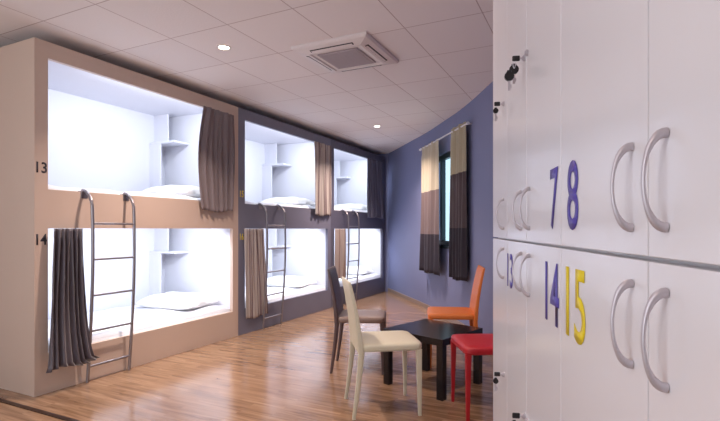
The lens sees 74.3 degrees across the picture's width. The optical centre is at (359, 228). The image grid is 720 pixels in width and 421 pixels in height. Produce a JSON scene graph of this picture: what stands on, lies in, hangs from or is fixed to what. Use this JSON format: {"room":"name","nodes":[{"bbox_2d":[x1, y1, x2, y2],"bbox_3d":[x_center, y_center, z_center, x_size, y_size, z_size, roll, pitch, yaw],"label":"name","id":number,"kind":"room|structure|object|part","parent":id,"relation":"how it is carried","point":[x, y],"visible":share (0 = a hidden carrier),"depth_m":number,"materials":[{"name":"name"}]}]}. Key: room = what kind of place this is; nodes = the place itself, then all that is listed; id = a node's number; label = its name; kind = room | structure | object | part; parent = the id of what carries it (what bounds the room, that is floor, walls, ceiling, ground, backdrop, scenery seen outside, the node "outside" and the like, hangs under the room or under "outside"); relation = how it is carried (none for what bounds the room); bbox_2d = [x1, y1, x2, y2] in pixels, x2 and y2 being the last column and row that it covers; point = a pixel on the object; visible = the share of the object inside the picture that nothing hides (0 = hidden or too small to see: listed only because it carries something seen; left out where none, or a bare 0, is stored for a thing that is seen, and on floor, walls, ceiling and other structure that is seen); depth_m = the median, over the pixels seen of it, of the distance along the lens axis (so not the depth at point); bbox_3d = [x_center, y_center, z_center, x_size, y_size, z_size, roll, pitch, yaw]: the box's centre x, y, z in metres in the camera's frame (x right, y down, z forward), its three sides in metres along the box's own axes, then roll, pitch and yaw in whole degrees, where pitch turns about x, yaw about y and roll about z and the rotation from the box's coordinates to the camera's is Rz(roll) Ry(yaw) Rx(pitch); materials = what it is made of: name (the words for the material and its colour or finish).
{"room":"dormitory","nodes":[
{"label":"dormitory","id":0,"kind":"room"},
{"bbox_2d":[0,0,492,153],"bbox_3d":[0.061,-1.500,4.206,5.765,0.100,9.214,0,0,26],"label":"ceiling","id":1,"kind":"structure","parent":0,"point":[443,49],"depth_m":3.81,"materials":[{"name":"tile"}]},
{"bbox_2d":[216,44,230,49],"bbox_3d":[-1.084,-1.445,3.784,0.116,0.008,0.116,0,0,26],"label":"recessed light","id":2,"kind":"object","parent":1,"relation":"in","point":[220,46],"visible":1,"depth_m":3.78,"materials":[{"name":"white plastic"}]},
{"bbox_2d":[291,31,398,73],"bbox_3d":[-0.105,-1.423,3.922,0.660,0.053,0.660,0,0,26],"label":"air conditioner","id":3,"kind":"object","parent":1,"relation":"attached to","point":[356,51],"visible":1,"depth_m":3.80,"materials":[{"name":"white plastic"}]},
{"bbox_2d":[306,56,330,69],"bbox_3d":[-0.344,-1.408,4.039,0.028,0.011,0.380,0,0,26],"label":"outlet","id":4,"kind":"object","parent":3,"relation":"attached to","point":[311,58],"depth_m":4.02,"materials":[{"name":"white plastic"}]},
{"bbox_2d":[310,42,353,52],"bbox_3d":[-0.223,-1.408,3.683,0.380,0.011,0.028,0,0,26],"label":"outlet","id":5,"kind":"object","parent":3,"relation":"attached to","point":[340,45],"depth_m":3.68,"materials":[{"name":"white plastic"}]},
{"bbox_2d":[317,47,375,68],"bbox_3d":[-0.105,-1.403,3.922,0.360,0.013,0.360,0,0,26],"label":"grille","id":6,"kind":"object","parent":3,"relation":"attached to","point":[348,57],"depth_m":3.88,"materials":[{"name":"grey plastic"}]},
{"bbox_2d":[341,65,380,71],"bbox_3d":[0.012,-1.408,4.161,0.380,0.011,0.028,0,0,26],"label":"outlet","id":7,"kind":"object","parent":3,"relation":"attached to","point":[373,65],"depth_m":4.14,"materials":[{"name":"white plastic"}]},
{"bbox_2d":[365,45,386,61],"bbox_3d":[0.133,-1.408,3.805,0.028,0.011,0.380,0,0,26],"label":"outlet","id":8,"kind":"object","parent":3,"relation":"attached to","point":[373,50],"depth_m":3.80,"materials":[{"name":"white plastic"}]},
{"bbox_2d":[0,291,492,420],"bbox_3d":[0.061,1.250,4.206,5.765,0.100,9.214,0,0,26],"label":"floor","id":9,"kind":"structure","parent":0,"point":[278,372],"depth_m":3.60,"materials":[{"name":"laminate"}]},
{"bbox_2d":[0,398,79,420],"bbox_3d":[-1.276,1.197,2.713,4.680,0.006,0.032,0,0,26],"label":"trim","id":10,"kind":"structure","parent":9,"relation":"in","point":[47,413],"depth_m":3.12,"materials":[{"name":"brown wood"}]},
{"bbox_2d":[0,37,237,396],"bbox_3d":[-2.331,-0.085,4.602,1.081,2.570,2.169,0,0,26],"label":"bunk bed","id":11,"kind":"object","parent":9,"relation":"on","point":[69,118],"visible":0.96,"depth_m":4.54,"materials":[{"name":"beige wood"}]},
{"bbox_3d":[-2.820,-0.085,3.651,1.040,2.570,0.029,0,0,26],"label":"panel","id":12,"kind":"part","parent":11,"relation":"part of","materials":[{"name":"beige wood"}]},
{"bbox_2d":[46,229,99,372],"bbox_3d":[-2.155,0.512,3.552,0.112,1.031,0.402,0,0,26],"label":"curtain","id":13,"kind":"object","parent":11,"relation":"hanging from","point":[70,342],"visible":1,"depth_m":3.55,"materials":[{"name":"fabric"}]},
{"bbox_2d":[78,189,135,382],"bbox_3d":[-2.045,0.441,3.871,0.158,1.512,0.426,0,0,26],"label":"ladder","id":14,"kind":"object","parent":11,"relation":"attached to","point":[84,193],"visible":0.98,"depth_m":3.81,"materials":[{"name":"metal"}]},
{"bbox_3d":[-2.177,-0.269,3.730,0.046,0.058,0.056,0,0,26],"label":"hook plate","id":15,"kind":"part","parent":14,"relation":"part of","materials":[{"name":"metal"}]},
{"bbox_3d":[-2.119,0.441,3.702,0.141,1.512,0.025,0,0,26],"label":"rail","id":16,"kind":"part","parent":14,"relation":"part of","materials":[{"name":"metal"}]},
{"bbox_3d":[-2.014,-0.269,4.062,0.046,0.058,0.056,0,0,26],"label":"hook plate","id":17,"kind":"part","parent":14,"relation":"part of","materials":[{"name":"metal"}]},
{"bbox_3d":[-1.956,0.441,4.034,0.141,1.512,0.025,0,0,26],"label":"rail","id":18,"kind":"part","parent":14,"relation":"part of","materials":[{"name":"metal"}]},
{"bbox_2d":[48,184,200,199],"bbox_3d":[-2.341,-0.270,4.581,1.011,0.140,2.023,0,0,26],"label":"mattress","id":19,"kind":"object","parent":11,"relation":"on","point":[51,187],"visible":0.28,"depth_m":4.12,"materials":[{"name":"white fabric"}]},
{"bbox_2d":[141,185,199,197],"bbox_3d":[-2.007,-0.393,5.217,0.721,0.165,0.529,0,0,30],"label":"pillow","id":20,"kind":"object","parent":19,"relation":"on","point":[187,190],"visible":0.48,"depth_m":4.98,"materials":[{"name":"white fabric"}]},
{"bbox_2d":[48,304,229,352],"bbox_3d":[-2.341,0.916,4.581,1.011,0.168,2.023,0,0,26],"label":"mattress","id":21,"kind":"object","parent":11,"relation":"on","point":[145,318],"visible":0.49,"depth_m":4.57,"materials":[{"name":"white fabric"}]},
{"bbox_2d":[136,291,217,309],"bbox_3d":[-1.994,0.781,5.199,0.721,0.167,0.529,0,0,20],"label":"pillow","id":22,"kind":"object","parent":21,"relation":"on","point":[173,300],"visible":0.98,"depth_m":5.02,"materials":[{"name":"white fabric"}]},
{"bbox_2d":[149,140,188,147],"bbox_3d":[-2.227,-0.993,5.542,0.400,0.025,0.220,0,0,26],"label":"corner shelf","id":23,"kind":"object","parent":11,"relation":"attached to","point":[160,143],"depth_m":5.51,"materials":[{"name":"white wood"}]},
{"bbox_2d":[149,250,188,253],"bbox_3d":[-2.227,0.268,5.542,0.400,0.025,0.220,0,0,26],"label":"corner shelf","id":24,"kind":"object","parent":11,"relation":"attached to","point":[150,251],"depth_m":5.49,"materials":[{"name":"white wood"}]},
{"bbox_2d":[198,106,234,212],"bbox_3d":[-1.490,-0.709,4.972,0.058,1.072,0.567,0,0,26],"label":"curtain","id":25,"kind":"object","parent":11,"relation":"hanging from","point":[216,147],"visible":1,"depth_m":4.96,"materials":[{"name":"brown fabric"}]},
{"bbox_2d":[238,107,330,335],"bbox_3d":[-1.391,-0.085,6.519,1.081,2.570,2.099,0,0,26],"label":"bunk bed","id":26,"kind":"object","parent":9,"relation":"on","point":[276,158],"visible":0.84,"depth_m":7.16,"materials":[{"name":"grey wood"}]},
{"bbox_2d":[244,229,267,318],"bbox_3d":[-1.213,0.519,5.590,0.047,1.045,0.432,0,0,26],"label":"curtain","id":27,"kind":"object","parent":26,"relation":"hanging from","point":[255,263],"visible":0.96,"depth_m":5.56,"materials":[{"name":"brown fabric"}]},
{"bbox_2d":[256,203,285,328],"bbox_3d":[-1.081,0.441,5.838,0.158,1.512,0.426,0,0,26],"label":"ladder","id":28,"kind":"object","parent":26,"relation":"attached to","point":[259,204],"visible":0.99,"depth_m":5.76,"materials":[{"name":"metal"}]},
{"bbox_3d":[-1.155,0.441,5.668,0.141,1.512,0.025,0,0,26],"label":"rail","id":29,"kind":"part","parent":28,"relation":"part of","materials":[{"name":"metal"}]},
{"bbox_3d":[-0.992,0.441,6.000,0.141,1.512,0.025,0,0,26],"label":"rail","id":30,"kind":"part","parent":28,"relation":"part of","materials":[{"name":"metal"}]},
{"bbox_2d":[262,163,290,167],"bbox_3d":[-1.302,-0.993,7.428,0.400,0.025,0.220,0,0,26],"label":"corner shelf","id":31,"kind":"object","parent":26,"relation":"attached to","point":[264,165],"depth_m":7.39,"materials":[{"name":"white wood"}]},
{"bbox_2d":[265,245,290,246],"bbox_3d":[-1.302,0.268,7.428,0.400,0.025,0.220,0,0,26],"label":"corner shelf","id":32,"kind":"object","parent":26,"relation":"attached to","point":[265,245],"depth_m":7.34,"materials":[{"name":"white wood"}]},
{"bbox_2d":[245,201,314,208],"bbox_3d":[-1.401,-0.271,6.498,1.011,0.140,1.953,0,0,26],"label":"mattress","id":33,"kind":"object","parent":26,"relation":"on","point":[246,202],"visible":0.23,"depth_m":6.21,"materials":[{"name":"white fabric"}]},
{"bbox_2d":[261,197,314,205],"bbox_3d":[-1.083,-0.394,7.103,0.721,0.166,0.529,0,0,30],"label":"pillow","id":34,"kind":"object","parent":33,"relation":"on","point":[278,200],"visible":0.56,"depth_m":6.88,"materials":[{"name":"white fabric"}]},
{"bbox_2d":[245,285,325,307],"bbox_3d":[-1.401,0.916,6.498,1.011,0.167,1.953,0,0,26],"label":"mattress","id":35,"kind":"object","parent":26,"relation":"on","point":[289,292],"visible":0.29,"depth_m":6.54,"materials":[{"name":"white fabric"}]},
{"bbox_2d":[267,275,316,287],"bbox_3d":[-1.069,0.782,7.085,0.721,0.165,0.529,0,0,24],"label":"pillow","id":36,"kind":"object","parent":35,"relation":"on","point":[291,281],"visible":0.88,"depth_m":6.89,"materials":[{"name":"white fabric"}]},
{"bbox_2d":[314,141,331,215],"bbox_3d":[-0.536,-0.714,6.932,0.062,1.062,0.497,0,0,26],"label":"curtain","id":37,"kind":"object","parent":26,"relation":"hanging from","point":[322,151],"visible":1,"depth_m":6.92,"materials":[{"name":"brown fabric"}]},
{"bbox_2d":[327,266,386,374],"bbox_3d":[-0.016,0.767,4.123,0.487,0.865,0.415,0,0,5],"label":"dining chair","id":38,"kind":"object","parent":9,"relation":"on","point":[340,315],"visible":0.91,"depth_m":3.96,"materials":[{"name":"brown leather"}]},
{"bbox_3d":[-0.211,0.988,3.955,0.081,0.425,0.036,0,0,5],"label":"leg","id":39,"kind":"part","parent":38,"relation":"part of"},
{"bbox_3d":[-0.209,0.557,4.140,0.100,0.445,0.410,0,0,5],"label":"backrest","id":40,"kind":"part","parent":38,"relation":"part of","materials":[{"name":"brown leather"}]},
{"bbox_3d":[-0.179,0.988,4.322,0.081,0.425,0.036,0,0,5],"label":"leg","id":41,"kind":"part","parent":38,"relation":"part of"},
{"bbox_3d":[0.020,0.753,4.120,0.410,0.053,0.410,0,0,5],"label":"seat","id":42,"kind":"part","parent":38,"relation":"part of","materials":[{"name":"brown leather"}]},
{"bbox_3d":[0.183,0.988,3.923,0.038,0.425,0.038,0,0,5],"label":"leg","id":43,"kind":"part","parent":38,"relation":"part of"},
{"bbox_2d":[331,139,384,307],"bbox_3d":[-0.466,-0.085,8.404,1.080,2.570,2.099,0,0,26],"label":"bunk bed","id":44,"kind":"object","parent":9,"relation":"on","point":[348,163],"visible":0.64,"depth_m":9.04,"materials":[{"name":"painted wood"},{"name":"fabric"}]},
{"bbox_2d":[334,229,345,278],"bbox_3d":[-0.310,0.395,7.436,0.046,0.795,0.362,0,0,26],"label":"curtain","id":45,"kind":"object","parent":44,"relation":"hanging from","point":[340,234],"visible":0.93,"depth_m":7.42,"materials":[{"name":"brown fabric"}]},
{"bbox_2d":[334,177,350,179],"bbox_3d":[-0.395,-0.993,9.277,0.400,0.025,0.220,0,0,26],"label":"corner shelf","id":46,"kind":"object","parent":44,"relation":"attached to","point":[335,178],"depth_m":9.22,"materials":[{"name":"white wood"}]},
{"bbox_2d":[340,209,359,303],"bbox_3d":[-0.156,0.441,7.723,0.158,1.512,0.426,0,0,26],"label":"ladder","id":47,"kind":"object","parent":44,"relation":"attached to","point":[342,210],"visible":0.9,"depth_m":7.82,"materials":[{"name":"metal"}]},
{"bbox_3d":[-0.230,0.441,7.553,0.141,1.512,0.025,0,0,26],"label":"rail","id":48,"kind":"part","parent":47,"relation":"part of","materials":[{"name":"metal"}]},
{"bbox_3d":[-0.067,0.441,7.886,0.141,1.512,0.025,0,0,26],"label":"rail","id":49,"kind":"part","parent":47,"relation":"part of","materials":[{"name":"metal"}]},
{"bbox_2d":[334,208,366,212],"bbox_3d":[-0.485,-0.271,8.365,1.011,0.141,1.913,0,0,26],"label":"mattress","id":50,"kind":"object","parent":44,"relation":"on","point":[339,209],"visible":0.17,"depth_m":7.90,"materials":[{"name":"white fabric"}]},
{"bbox_2d":[334,204,366,210],"bbox_3d":[-0.175,-0.393,8.952,0.721,0.166,0.529,0,0,30],"label":"pillow","id":51,"kind":"object","parent":50,"relation":"on","point":[363,207],"visible":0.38,"depth_m":8.71,"materials":[{"name":"white fabric"}]},
{"bbox_2d":[339,273,380,285],"bbox_3d":[-0.485,0.917,8.365,1.011,0.165,1.913,0,0,26],"label":"mattress","id":52,"kind":"object","parent":44,"relation":"on","point":[369,276],"visible":0.17,"depth_m":8.44,"materials":[{"name":"white fabric"}]},
{"bbox_2d":[346,266,373,274],"bbox_3d":[-0.162,0.781,8.934,0.721,0.167,0.529,0,0,27],"label":"pillow","id":53,"kind":"object","parent":52,"relation":"on","point":[352,269],"visible":0.57,"depth_m":8.71,"materials":[{"name":"white fabric"}]},
{"bbox_2d":[367,158,383,218],"bbox_3d":[0.286,-0.717,8.609,0.061,1.057,0.731,0,0,26],"label":"curtain","id":54,"kind":"object","parent":44,"relation":"hanging from","point":[374,168],"visible":1,"depth_m":8.56,"materials":[{"name":"fabric"}]},
{"bbox_2d":[342,276,421,419],"bbox_3d":[0.137,0.767,3.211,0.487,0.865,0.415,0,0,-9],"label":"dining chair","id":55,"kind":"object","parent":9,"relation":"on","point":[398,340],"visible":1,"depth_m":3.05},
{"bbox_3d":[-0.069,0.988,3.365,0.081,0.425,0.036,0,0,-9],"label":"leg","id":56,"kind":"part","parent":55,"relation":"part of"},
{"bbox_3d":[-0.054,0.557,3.181,0.100,0.445,0.410,0,0,-9],"label":"backrest","id":57,"kind":"part","parent":55,"relation":"part of","materials":[{"name":"beige leather"}]},
{"bbox_3d":[-0.011,0.988,3.001,0.081,0.425,0.036,0,0,-9],"label":"leg","id":58,"kind":"part","parent":55,"relation":"part of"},
{"bbox_3d":[0.173,0.753,3.217,0.410,0.053,0.410,0,0,-9],"label":"seat","id":59,"kind":"part","parent":55,"relation":"part of","materials":[{"name":"beige leather"}]},
{"bbox_3d":[0.322,0.988,3.425,0.038,0.425,0.038,0,0,-9],"label":"leg","id":60,"kind":"part","parent":55,"relation":"part of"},
{"bbox_3d":[0.379,0.988,3.065,0.038,0.425,0.038,0,0,-9],"label":"leg","id":61,"kind":"part","parent":55,"relation":"part of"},
{"bbox_2d":[383,319,482,400],"bbox_3d":[0.567,0.985,3.690,0.550,0.430,0.550,0,0,44],"label":"coffee table","id":62,"kind":"object","parent":9,"relation":"on","point":[427,331],"visible":0.81,"depth_m":3.65,"materials":[{"name":"black wood"}]},
{"bbox_3d":[0.218,1.010,3.684,0.052,0.380,0.052,0,0,44],"label":"leg","id":63,"kind":"part","parent":62,"relation":"part of","materials":[{"name":"black wood"}]},
{"bbox_3d":[0.561,1.010,4.039,0.052,0.380,0.052,0,0,44],"label":"leg","id":64,"kind":"part","parent":62,"relation":"part of","materials":[{"name":"black wood"}]},
{"bbox_3d":[0.573,1.010,3.341,0.052,0.380,0.052,0,0,44],"label":"leg","id":65,"kind":"part","parent":62,"relation":"part of","materials":[{"name":"black wood"}]},
{"bbox_3d":[0.916,1.010,3.696,0.052,0.380,0.052,0,0,44],"label":"leg","id":66,"kind":"part","parent":62,"relation":"part of","materials":[{"name":"black wood"}]},
{"bbox_2d":[427,265,484,369],"bbox_3d":[0.851,0.767,4.271,0.487,0.865,0.415,0,0,7],"label":"dining chair","id":67,"kind":"object","parent":9,"relation":"on","point":[470,313],"visible":0.85,"depth_m":4.10,"materials":[{"name":"orange leather"}]},
{"bbox_3d":[0.614,0.988,4.117,0.038,0.425,0.038,0,0,7],"label":"leg","id":68,"kind":"part","parent":67,"relation":"part of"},
{"bbox_3d":[0.815,0.753,4.276,0.410,0.053,0.410,0,0,7],"label":"seat","id":69,"kind":"part","parent":67,"relation":"part of","materials":[{"name":"orange leather"}]},
{"bbox_3d":[1.043,0.557,4.248,0.100,0.445,0.410,0,0,7],"label":"backrest","id":70,"kind":"part","parent":67,"relation":"part of","materials":[{"name":"orange leather"}]},
{"bbox_3d":[1.006,0.988,4.067,0.081,0.425,0.036,0,0,7],"label":"leg","id":71,"kind":"part","parent":67,"relation":"part of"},
{"bbox_2d":[451,333,492,420],"bbox_3d":[0.876,0.767,3.132,0.487,0.865,0.415,0,0,-3],"label":"dining chair","id":72,"kind":"object","parent":9,"relation":"on","point":[469,344],"visible":0.38,"depth_m":3.01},
{"bbox_3d":[0.651,0.988,3.302,0.038,0.425,0.038,0,0,-3],"label":"leg","id":73,"kind":"part","parent":72,"relation":"part of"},
{"bbox_3d":[0.670,0.988,2.939,0.038,0.425,0.038,0,0,-3],"label":"leg","id":74,"kind":"part","parent":72,"relation":"part of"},
{"bbox_3d":[0.840,0.753,3.130,0.410,0.053,0.410,0,0,-3],"label":"seat","id":75,"kind":"part","parent":72,"relation":"part of","materials":[{"name":"red leather"}]},
{"bbox_2d":[493,0,512,420],"bbox_3d":[0.728,0.050,1.720,0.487,2.300,0.358,0,0,9],"label":"tall cabinet","id":76,"kind":"object","parent":9,"relation":"on","point":[499,6],"visible":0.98,"depth_m":1.75,"materials":[{"name":"grey"}]},
{"bbox_2d":[493,102,500,120],"bbox_3d":[0.473,-0.405,1.637,0.028,0.066,0.008,0,0,8],"label":"key","id":77,"kind":"object","parent":76,"relation":"attached to","point":[495,110],"visible":1,"depth_m":1.63,"materials":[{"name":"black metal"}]},
{"bbox_2d":[493,372,500,390],"bbox_3d":[0.473,0.526,1.637,0.028,0.066,0.008,0,0,8],"label":"key","id":78,"kind":"object","parent":76,"relation":"attached to","point":[495,380],"visible":1,"depth_m":1.63,"materials":[{"name":"black metal"}]},
{"bbox_3d":[0.523,0.581,1.751,0.018,1.088,0.357,0,0,9],"label":"door","id":79,"kind":"part","parent":76,"relation":"part of","materials":[{"name":"white laminate"}]},
{"bbox_3d":[0.484,0.118,1.642,0.026,0.112,0.010,0,0,9],"label":"handle","id":80,"kind":"part","parent":76,"relation":"part of","materials":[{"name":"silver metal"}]},
{"bbox_3d":[0.523,-0.532,1.751,0.018,1.129,0.357,0,0,9],"label":"door","id":81,"kind":"part","parent":76,"relation":"part of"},
{"bbox_3d":[0.484,-0.052,1.642,0.026,0.112,0.010,0,0,9],"label":"handle","id":82,"kind":"part","parent":76,"relation":"part of","materials":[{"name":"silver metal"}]},
{"bbox_2d":[507,0,571,420],"bbox_3d":[0.652,0.050,1.214,0.487,2.300,0.660,0,0,9],"label":"tall cabinet","id":83,"kind":"object","parent":9,"relation":"on","point":[533,26],"visible":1,"depth_m":1.16,"materials":[{"name":"grey"}]},
{"bbox_2d":[504,56,521,90],"bbox_3d":[0.409,-0.417,1.272,0.046,0.095,0.020,0,0,9],"label":"key","id":84,"kind":"object","parent":83,"relation":"attached to","point":[509,75],"visible":1,"depth_m":1.27,"materials":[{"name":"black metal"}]},
{"bbox_2d":[512,413,521,420],"bbox_3d":[0.418,0.526,1.273,0.028,0.066,0.008,0,0,9],"label":"key","id":85,"kind":"object","parent":83,"relation":"attached to","point":[514,415],"visible":1,"depth_m":1.27,"materials":[{"name":"black metal"}]},
{"bbox_3d":[0.435,0.118,1.317,0.026,0.112,0.010,0,0,9],"label":"handle","id":86,"kind":"part","parent":83,"relation":"part of","materials":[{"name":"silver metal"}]},
{"bbox_3d":[0.472,-0.532,1.412,0.018,1.129,0.323,0,0,9],"label":"door","id":87,"kind":"part","parent":83,"relation":"part of","materials":[{"name":"white laminate"}]},
{"bbox_3d":[0.435,-0.052,1.317,0.026,0.112,0.010,0,0,9],"label":"handle","id":88,"kind":"part","parent":83,"relation":"part of","materials":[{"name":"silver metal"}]},
{"bbox_3d":[0.472,0.581,1.412,0.018,1.088,0.323,0,0,9],"label":"door","id":89,"kind":"part","parent":83,"relation":"part of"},
{"bbox_3d":[0.419,0.118,1.209,0.026,0.112,0.010,0,0,9],"label":"handle","id":90,"kind":"part","parent":83,"relation":"part of","materials":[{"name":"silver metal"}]},
{"bbox_3d":[0.419,-0.052,1.209,0.026,0.112,0.010,0,0,9],"label":"handle","id":91,"kind":"part","parent":83,"relation":"part of","materials":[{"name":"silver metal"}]},
{"bbox_3d":[0.423,-0.532,1.084,0.018,1.129,0.333,0,0,9],"label":"door","id":92,"kind":"part","parent":83,"relation":"part of","materials":[{"name":"white laminate"}]},
{"bbox_3d":[0.423,0.581,1.084,0.018,1.088,0.333,0,0,9],"label":"door","id":93,"kind":"part","parent":83,"relation":"part of","materials":[{"name":"white laminate"}]},
{"bbox_2d":[561,0,719,420],"bbox_3d":[0.549,0.050,0.528,0.487,2.300,0.725,0,0,9],"label":"tall cabinet","id":94,"kind":"object","parent":9,"relation":"on","point":[640,79],"visible":1,"depth_m":0.57,"materials":[{"name":"grey"}]},
{"bbox_3d":[0.370,-0.532,0.734,0.018,1.129,0.370,0,0,9],"label":"door","id":95,"kind":"part","parent":94,"relation":"part of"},
{"bbox_3d":[0.370,0.581,0.734,0.018,1.088,0.370,0,0,9],"label":"door","id":96,"kind":"part","parent":94,"relation":"part of","materials":[{"name":"white laminate"}]},
{"bbox_3d":[0.326,0.118,0.593,0.026,0.112,0.010,0,0,9],"label":"handle","id":97,"kind":"part","parent":94,"relation":"part of","materials":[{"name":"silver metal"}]},
{"bbox_3d":[0.326,-0.052,0.593,0.026,0.112,0.010,0,0,9],"label":"handle","id":98,"kind":"part","parent":94,"relation":"part of","materials":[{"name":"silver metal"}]},
{"bbox_3d":[0.313,0.118,0.506,0.026,0.112,0.010,0,0,9],"label":"handle","id":99,"kind":"part","parent":94,"relation":"part of","materials":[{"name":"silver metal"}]},
{"bbox_3d":[0.313,-0.052,0.506,0.026,0.112,0.010,0,0,9],"label":"handle","id":100,"kind":"part","parent":94,"relation":"part of","materials":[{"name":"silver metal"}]},
{"bbox_3d":[0.316,0.581,0.374,0.018,1.088,0.351,0,0,9],"label":"door","id":101,"kind":"part","parent":94,"relation":"part of","materials":[{"name":"white laminate"}]},
{"bbox_3d":[0.316,-0.532,0.374,0.018,1.129,0.351,0,0,9],"label":"door","id":102,"kind":"part","parent":94,"relation":"part of","materials":[{"name":"white laminate"}]},
{"bbox_2d":[376,153,387,291],"bbox_3d":[0.090,-0.125,9.379,1.261,2.650,0.100,0,0,26],"label":"wall","id":103,"kind":"structure","parent":0,"point":[386,154],"depth_m":9.12,"materials":[{"name":"blue paint"}]},
{"bbox_2d":[388,81,497,333],"bbox_3d":[1.038,-0.125,3.962,0.913,2.650,10.368,0,0,0],"label":"wall","id":104,"kind":"structure","parent":0,"point":[405,277],"depth_m":6.21,"materials":[{"name":"blue paint"}]},
{"bbox_2d":[388,288,464,324],"bbox_3d":[0.951,1.165,3.953,0.767,0.070,10.300,0,0,0],"label":"baseboard","id":105,"kind":"structure","parent":104,"relation":"attached to","point":[394,292],"depth_m":7.64,"materials":[{"name":"brown wood"}]},
{"bbox_2d":[439,152,449,248],"bbox_3d":[1.153,-0.380,6.457,0.110,1.280,1.106,0,0,-9],"label":"window","id":106,"kind":"structure","parent":104,"relation":"in","point":[444,244],"depth_m":6.58,"materials":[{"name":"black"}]},
{"bbox_2d":[419,121,471,150],"bbox_3d":[1.095,-1.185,6.217,0.118,0.035,1.833,0,0,-10],"label":"curtain rod","id":107,"kind":"object","parent":104,"relation":"attached to","point":[468,122],"visible":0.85,"depth_m":5.92,"materials":[{"name":"white metal"}]},
{"bbox_2d":[419,139,439,275],"bbox_3d":[0.978,-0.284,6.673,0.076,1.832,0.792,0,0,-11],"label":"window curtain","id":108,"kind":"object","parent":107,"relation":"hanging from","point":[429,256],"visible":1,"depth_m":6.56,"materials":[{"name":"brown fabric"}]},
{"bbox_2d":[449,121,467,281],"bbox_3d":[1.158,-0.304,5.611,0.069,1.832,0.494,0,0,-9],"label":"window curtain","id":109,"kind":"object","parent":107,"relation":"hanging from","point":[458,251],"visible":1,"depth_m":5.54,"materials":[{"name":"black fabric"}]}
]}

